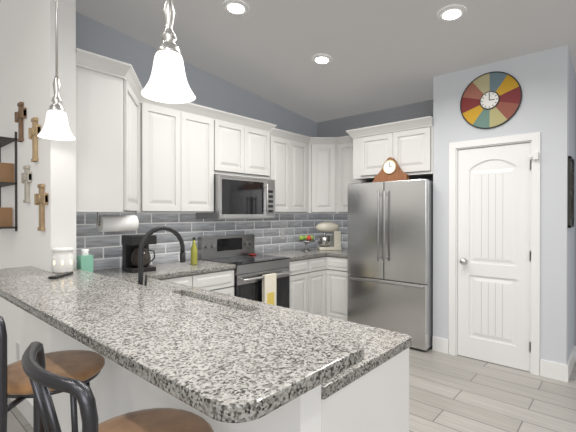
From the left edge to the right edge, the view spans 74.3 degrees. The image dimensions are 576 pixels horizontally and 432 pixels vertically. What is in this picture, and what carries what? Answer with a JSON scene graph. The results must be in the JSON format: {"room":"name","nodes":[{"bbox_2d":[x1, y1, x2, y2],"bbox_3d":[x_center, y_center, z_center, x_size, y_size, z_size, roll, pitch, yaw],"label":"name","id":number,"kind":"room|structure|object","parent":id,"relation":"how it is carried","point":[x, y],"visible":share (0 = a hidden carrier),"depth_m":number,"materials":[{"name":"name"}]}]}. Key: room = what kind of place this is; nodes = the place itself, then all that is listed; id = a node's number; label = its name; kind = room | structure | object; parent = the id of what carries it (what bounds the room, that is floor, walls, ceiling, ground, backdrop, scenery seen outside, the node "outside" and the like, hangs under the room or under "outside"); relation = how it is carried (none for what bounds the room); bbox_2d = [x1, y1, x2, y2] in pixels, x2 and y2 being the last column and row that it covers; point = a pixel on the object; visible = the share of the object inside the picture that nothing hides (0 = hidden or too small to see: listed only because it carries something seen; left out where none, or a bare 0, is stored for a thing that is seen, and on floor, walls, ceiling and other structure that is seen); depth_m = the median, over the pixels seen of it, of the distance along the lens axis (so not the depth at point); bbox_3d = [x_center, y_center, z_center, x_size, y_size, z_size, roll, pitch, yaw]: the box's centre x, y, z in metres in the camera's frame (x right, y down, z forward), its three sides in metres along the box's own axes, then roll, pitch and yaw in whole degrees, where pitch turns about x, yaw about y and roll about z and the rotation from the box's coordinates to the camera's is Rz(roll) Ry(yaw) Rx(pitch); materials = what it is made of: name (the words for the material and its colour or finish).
{"room":"kitchen","nodes":[
{"label":"kitchen","id":0,"kind":"room"},
{"bbox_2d":[0,0,320,431],"bbox_3d":[-1.556,-0.194,2.490,4.373,3.152,0.141,0,0,42],"label":"wall","id":1,"kind":"structure","parent":0,"point":[27,51],"depth_m":2.36,"materials":[{"name":"white paint"}]},
{"bbox_2d":[0,132,16,230],"bbox_3d":[-2.181,-0.250,2.880,0.500,0.720,0.100,0,0,42],"label":"shelf","id":2,"kind":"object","parent":1,"relation":"attached to","point":[6,174],"visible":1,"depth_m":2.75,"materials":[{"name":"grey metal"}]},
{"bbox_2d":[16,342,19,360],"bbox_3d":[-1.954,0.981,2.750,0.080,0.120,0.006,0,0,42],"label":"electrical outlet plate","id":3,"kind":"object","parent":1,"relation":"attached to","point":[17,351],"visible":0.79,"depth_m":2.75,"materials":[{"name":"white plastic"}]},
{"bbox_2d":[14,102,26,141],"bbox_3d":[-1.867,-0.654,2.645,0.200,0.270,0.032,0,0,42],"label":"decor","id":4,"kind":"object","parent":1,"relation":"attached to","point":[20,114],"visible":1,"depth_m":2.63,"materials":[{"name":"brown wood"}]},
{"bbox_2d":[9,398,32,426],"bbox_3d":[-2.319,1.309,3.072,2.390,0.140,0.014,0,0,42],"label":"baseboard","id":5,"kind":"structure","parent":1,"relation":"attached to","point":[25,407],"depth_m":2.57,"materials":[{"name":"white wood"}]},
{"bbox_2d":[21,165,31,202],"bbox_3d":[-1.762,-0.213,2.554,0.150,0.250,0.032,0,0,42],"label":"decor","id":6,"kind":"object","parent":1,"relation":"attached to","point":[26,178],"visible":1,"depth_m":2.54,"materials":[{"name":"grey wood"}]},
{"bbox_2d":[28,117,40,161],"bbox_3d":[-1.627,-0.488,2.433,0.170,0.280,0.032,0,0,42],"label":"decor","id":7,"kind":"object","parent":1,"relation":"attached to","point":[34,131],"visible":1,"depth_m":2.42,"materials":[{"name":"beige wood"}]},
{"bbox_2d":[34,184,47,230],"bbox_3d":[-1.530,-0.052,2.349,0.190,0.290,0.032,0,0,42],"label":"decor","id":8,"kind":"object","parent":1,"relation":"attached to","point":[41,199],"visible":0.98,"depth_m":2.33,"materials":[{"name":"brown wood"}]},
{"bbox_2d":[0,266,363,422],"bbox_3d":[-0.848,0.354,1.651,2.450,0.036,0.491,0,0,42],"label":"bar","id":9,"kind":"object","parent":1,"relation":"on","point":[220,363],"visible":0.96,"depth_m":1.04,"materials":[{"name":"stone"}]},
{"bbox_2d":[48,272,72,278],"bbox_3d":[-1.250,0.327,2.094,0.044,0.012,0.170,0,0,-1],"label":"remote","id":10,"kind":"object","parent":9,"relation":"on","point":[60,275],"visible":1,"depth_m":2.06,"materials":[{"name":"black plastic"}]},
{"bbox_2d":[51,247,73,272],"bbox_3d":[-1.338,0.261,2.259,0.116,0.142,0.116,0,0,42],"label":"wax warmer","id":11,"kind":"object","parent":9,"relation":"on","point":[62,259],"visible":1,"depth_m":2.22,"materials":[{"name":"white ceramic"}]},
{"bbox_2d":[76,12,316,136],"bbox_3d":[-0.765,-0.197,4.339,0.100,3.138,3.675,0,0,42],"label":"wall","id":12,"kind":"structure","parent":0,"point":[209,90],"depth_m":4.07,"materials":[{"name":"grey paint"}]},
{"bbox_2d":[76,48,303,212],"bbox_3d":[-0.905,-0.543,3.515,0.777,1.022,2.252,0,0,42],"label":"upper cabinet","id":13,"kind":"object","parent":12,"relation":"attached to","point":[137,151],"depth_m":3.35,"materials":[{"name":"white wood"}]},
{"bbox_2d":[96,212,138,231],"bbox_3d":[-1.302,0.045,2.908,0.124,0.146,0.300,0,0,42],"label":"paper towel holder","id":14,"kind":"object","parent":13,"relation":"attached to","point":[109,223],"visible":1,"depth_m":2.85,"materials":[{"name":"white paper"}]},
{"bbox_2d":[196,174,274,218],"bbox_3d":[-0.545,-0.192,4.167,0.452,0.447,0.796,0,0,42],"label":"microwave","id":15,"kind":"object","parent":13,"relation":"attached to","point":[237,197],"visible":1,"depth_m":3.98,"materials":[{"name":"silver metal"}]},
{"bbox_2d":[76,212,316,269],"bbox_3d":[-0.758,0.216,4.268,0.008,0.545,3.573,0,0,42],"label":"tile backsplash","id":16,"kind":"structure","parent":12,"relation":"attached to","point":[105,249],"depth_m":3.88,"materials":[{"name":"grey tile"}]},
{"bbox_2d":[281,231,284,238],"bbox_3d":[-0.067,0.251,5.035,0.008,0.115,0.070,0,0,42],"label":"electrical outlet plate","id":17,"kind":"object","parent":16,"relation":"attached to","point":[282,234],"visible":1,"depth_m":5.03,"materials":[{"name":"white plastic"}]},
{"bbox_2d":[304,136,307,212],"bbox_3d":[0.019,-0.529,4.895,0.327,0.978,0.348,0,0,42],"label":"upper cabinet","id":18,"kind":"object","parent":12,"relation":"attached to","point":[305,137],"depth_m":4.88,"materials":[{"name":"white wood"}]},
{"bbox_2d":[308,136,335,211],"bbox_3d":[0.464,-0.535,4.962,0.233,0.966,0.232,0,0,42],"label":"upper cabinet","id":19,"kind":"object","parent":12,"relation":"attached to","point":[321,150],"depth_m":4.96,"materials":[{"name":"white wood"}]},
{"bbox_2d":[0,0,575,122],"bbox_3d":[-0.114,-1.785,0.787,9.020,0.973,8.930,0,0,42],"label":"ceiling","id":20,"kind":"structure","parent":0,"point":[385,54],"depth_m":3.30,"materials":[{"name":"grey paint"}]},
{"bbox_2d":[37,0,75,140],"bbox_3d":[-1.299,-1.085,2.133,0.185,1.288,0.185,0,0,42],"label":"pendant light","id":21,"kind":"object","parent":20,"relation":"hanging from","point":[56,126],"visible":1,"depth_m":2.12,"materials":[{"name":"white glass"}]},
{"bbox_2d":[141,0,195,103],"bbox_3d":[-0.421,-1.075,1.339,0.185,1.302,0.185,0,0,42],"label":"pendant light","id":22,"kind":"object","parent":20,"relation":"hanging from","point":[167,82],"visible":1,"depth_m":1.32,"materials":[{"name":"white glass"}]},
{"bbox_2d":[223,0,248,15],"bbox_3d":[-0.401,-1.608,2.935,0.196,0.029,0.195,0,0,42],"label":"recessed light","id":23,"kind":"object","parent":20,"relation":"in","point":[236,7],"visible":0.98,"depth_m":2.92,"materials":[{"name":"white"}]},
{"bbox_2d":[312,54,331,64],"bbox_3d":[0.328,-1.509,3.666,0.196,0.029,0.195,0,0,42],"label":"recessed light","id":24,"kind":"object","parent":20,"relation":"in","point":[321,59],"visible":0.96,"depth_m":3.65,"materials":[{"name":"white"}]},
{"bbox_2d":[438,5,465,21],"bbox_3d":[1.220,-1.507,2.833,0.196,0.029,0.195,0,0,42],"label":"recessed light","id":25,"kind":"object","parent":20,"relation":"in","point":[451,13],"visible":1,"depth_m":2.82,"materials":[{"name":"white"}]},
{"bbox_2d":[7,347,575,431],"bbox_3d":[-0.114,1.421,0.804,9.020,0.060,8.930,0,0,42],"label":"floor","id":26,"kind":"structure","parent":0,"point":[452,393],"depth_m":2.86,"materials":[{"name":"tile"}]},
{"bbox_2d":[0,316,104,431],"bbox_3d":[-0.959,0.851,1.478,0.436,1.075,0.443,0,0,42],"label":"bar stool","id":27,"kind":"object","parent":26,"relation":"on","point":[85,366],"visible":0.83,"depth_m":1.43,"materials":[{"name":"wood"},{"name":"black metal"}]},
{"bbox_2d":[21,341,213,431],"bbox_3d":[-0.413,0.853,0.978,0.436,1.075,0.443,0,0,42],"label":"bar stool","id":28,"kind":"object","parent":26,"relation":"on","point":[42,379],"visible":1,"depth_m":0.89,"materials":[{"name":"wood"},{"name":"black metal"}]},
{"bbox_2d":[160,274,195,286],"bbox_3d":[-1.206,0.939,3.301,0.622,0.878,0.473,0,0,42],"label":"base cabinet","id":29,"kind":"object","parent":26,"relation":"on","point":[189,280],"depth_m":3.21,"materials":[{"name":"white wood"}]},
{"bbox_2d":[149,260,235,277],"bbox_3d":[-1.026,0.481,3.487,0.630,0.036,0.893,0,0,42],"label":"countertop","id":30,"kind":"structure","parent":29,"relation":"on","point":[173,269],"depth_m":3.42,"materials":[{"name":"stone"}]},
{"bbox_2d":[191,237,197,264],"bbox_3d":[-0.889,0.330,3.600,0.062,0.261,0.064,0,0,42],"label":"oil bottle","id":31,"kind":"object","parent":30,"relation":"on","point":[194,255],"visible":1,"depth_m":3.58,"materials":[{"name":"yellow glass"}]},
{"bbox_2d":[93,267,411,398],"bbox_3d":[-0.730,0.487,2.206,2.772,0.036,0.630,0,0,42],"label":"countertop","id":32,"kind":"structure","parent":29,"relation":"on","point":[381,346],"depth_m":1.65,"materials":[{"name":"stone"}]},
{"bbox_2d":[77,249,92,272],"bbox_3d":[-1.298,0.338,2.432,0.072,0.257,0.072,0,0,42],"label":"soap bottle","id":33,"kind":"object","parent":32,"relation":"on","point":[84,260],"visible":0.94,"depth_m":2.41,"materials":[{"name":"green plastic"}]},
{"bbox_2d":[122,234,156,272],"bbox_3d":[-1.259,0.313,3.237,0.230,0.300,0.233,0,0,-43],"label":"coffee maker","id":34,"kind":"object","parent":32,"relation":"on","point":[130,245],"visible":0.9,"depth_m":3.18,"materials":[{"name":"black plastic"}]},
{"bbox_2d":[138,226,185,285],"bbox_3d":[-0.655,0.261,1.994,0.089,0.418,0.287,0,0,42],"label":"faucet","id":35,"kind":"object","parent":32,"relation":"on","point":[147,235],"visible":0.6,"depth_m":1.94,"materials":[{"name":"grey metal"}]},
{"bbox_2d":[196,269,233,295],"bbox_3d":[-0.893,0.937,3.653,0.622,0.878,0.473,0,0,42],"label":"base cabinet","id":36,"kind":"object","parent":26,"relation":"on","point":[222,281],"depth_m":3.48,"materials":[{"name":"white wood"}]},
{"bbox_2d":[198,234,291,307],"bbox_3d":[-0.443,0.797,4.082,0.709,1.153,0.762,0,0,42],"label":"range","id":37,"kind":"object","parent":26,"relation":"on","point":[262,278],"visible":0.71,"depth_m":4.01,"materials":[{"name":"silver metal"}]},
{"bbox_2d":[288,258,311,312],"bbox_3d":[-0.108,0.933,4.537,0.622,0.878,0.360,0,0,42],"label":"base cabinet","id":38,"kind":"object","parent":26,"relation":"on","point":[301,269],"depth_m":4.37,"materials":[{"name":"white wood"}]},
{"bbox_2d":[256,247,344,260],"bbox_3d":[0.223,0.473,4.893,0.630,0.036,1.331,0,0,42],"label":"countertop","id":39,"kind":"structure","parent":38,"relation":"on","point":[295,254],"depth_m":4.63,"materials":[{"name":"stone"}]},
{"bbox_2d":[297,235,315,250],"bbox_3d":[0.238,0.352,4.946,0.250,0.204,0.250,0,0,42],"label":"cake stand","id":40,"kind":"object","parent":39,"relation":"on","point":[306,239],"visible":1,"depth_m":4.91,"materials":[{"name":"grey metal"}]},
{"bbox_2d":[315,222,341,249],"bbox_3d":[0.537,0.265,5.138,0.334,0.376,0.210,0,0,-7],"label":"stand mixer","id":41,"kind":"object","parent":39,"relation":"on","point":[324,240],"visible":1,"depth_m":5.08,"materials":[{"name":"beige metal"}]},
{"bbox_2d":[312,256,327,316],"bbox_3d":[0.129,0.931,4.803,0.622,0.878,0.356,0,0,42],"label":"base cabinet","id":42,"kind":"object","parent":26,"relation":"on","point":[318,285],"depth_m":4.65,"materials":[{"name":"white wood"}]},
{"bbox_2d":[328,256,347,320],"bbox_3d":[0.808,0.931,4.852,0.379,0.878,0.622,0,0,42],"label":"base cabinet","id":43,"kind":"object","parent":26,"relation":"on","point":[337,266],"depth_m":4.63,"materials":[{"name":"white wood"}]},
{"bbox_2d":[325,249,347,257],"bbox_3d":[0.816,0.474,4.820,0.330,0.036,0.653,0,0,42],"label":"countertop","id":44,"kind":"structure","parent":43,"relation":"on","point":[327,253],"depth_m":4.68,"materials":[{"name":"stone"}]},
{"bbox_2d":[321,348,408,431],"bbox_3d":[0.089,0.949,1.465,0.544,0.878,0.598,0,0,42],"label":"base cabinet","id":45,"kind":"object","parent":26,"relation":"on","point":[376,399],"depth_m":1.28,"materials":[{"name":"white wood"}]},
{"bbox_2d":[347,179,432,350],"bbox_3d":[1.244,0.499,4.343,0.928,1.746,0.767,0,0,42],"label":"fridge","id":46,"kind":"object","parent":26,"relation":"on","point":[390,260],"visible":0.92,"depth_m":4.03,"materials":[{"name":"silver metal"}]},
{"bbox_2d":[373,157,409,181],"bbox_3d":[1.117,-0.505,4.123,0.400,0.262,0.077,0,0,42],"label":"mantel clock","id":47,"kind":"object","parent":46,"relation":"on","point":[391,169],"visible":1,"depth_m":4.09,"materials":[{"name":"brown wood"}]},
{"bbox_2d":[317,100,432,180],"bbox_3d":[1.180,-0.021,5.003,1.930,2.780,0.100,0,0,42],"label":"wall","id":48,"kind":"structure","parent":0,"point":[338,127],"depth_m":4.97,"materials":[{"name":"grey paint"}]},
{"bbox_2d":[317,213,347,248],"bbox_3d":[0.793,0.211,5.275,0.973,0.545,0.008,0,0,42],"label":"tile backsplash","id":49,"kind":"structure","parent":48,"relation":"attached to","point":[340,220],"depth_m":5.33,"materials":[{"name":"grey tile"}]},
{"bbox_2d":[336,132,375,212],"bbox_3d":[0.898,-0.529,4.962,0.375,0.978,0.326,0,0,42],"label":"upper cabinet","id":50,"kind":"object","parent":48,"relation":"attached to","point":[356,153],"depth_m":4.81,"materials":[{"name":"white wood"}]},
{"bbox_2d":[433,45,575,364],"bbox_3d":[2.146,-0.044,3.802,1.110,2.837,0.734,0,0,42],"label":"wall","id":51,"kind":"structure","parent":0,"point":[546,79],"depth_m":3.30,"materials":[{"name":"grey paint"}]},
{"bbox_2d":[460,71,521,128],"bbox_3d":[1.873,-1.073,3.530,0.522,0.522,0.024,0,0,42],"label":"wall clock","id":52,"kind":"object","parent":51,"relation":"attached to","point":[489,100],"visible":1,"depth_m":3.52,"materials":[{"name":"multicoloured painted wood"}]},
{"bbox_2d":[458,143,530,371],"bbox_3d":[1.894,0.361,3.529,0.619,2.018,0.106,0,0,42],"label":"pantry door","id":53,"kind":"structure","parent":51,"relation":"in","point":[494,257],"depth_m":3.53,"materials":[{"name":"white wood"}]},
{"bbox_2d":[449,132,540,375],"bbox_3d":[1.925,0.325,3.572,0.761,2.102,0.126,0,0,42],"label":"door frame","id":54,"kind":"structure","parent":51,"relation":"attached to","point":[533,139],"depth_m":3.37,"materials":[{"name":"white wood"}]},
{"bbox_2d":[528,152,537,159],"bbox_3d":[2.122,-0.520,3.286,0.070,0.065,0.034,0,0,42],"label":"latch","id":55,"kind":"object","parent":54,"relation":"attached to","point":[534,155],"visible":0.96,"depth_m":3.27,"materials":[{"name":"white metal"}]},
{"bbox_2d":[564,346,575,381],"bbox_3d":[2.516,1.307,3.378,0.014,0.140,0.608,0,0,42],"label":"baseboard","id":56,"kind":"structure","parent":51,"relation":"attached to","point":[568,368],"depth_m":3.28,"materials":[{"name":"white wood"}]},
{"bbox_2d":[568,156,574,227],"bbox_3d":[2.456,-0.202,3.295,0.020,0.600,0.304,0,0,42],"label":"decor","id":57,"kind":"object","parent":51,"relation":"attached to","point":[570,197],"visible":1,"depth_m":3.19,"materials":[{"name":"grey metal"}]}
]}

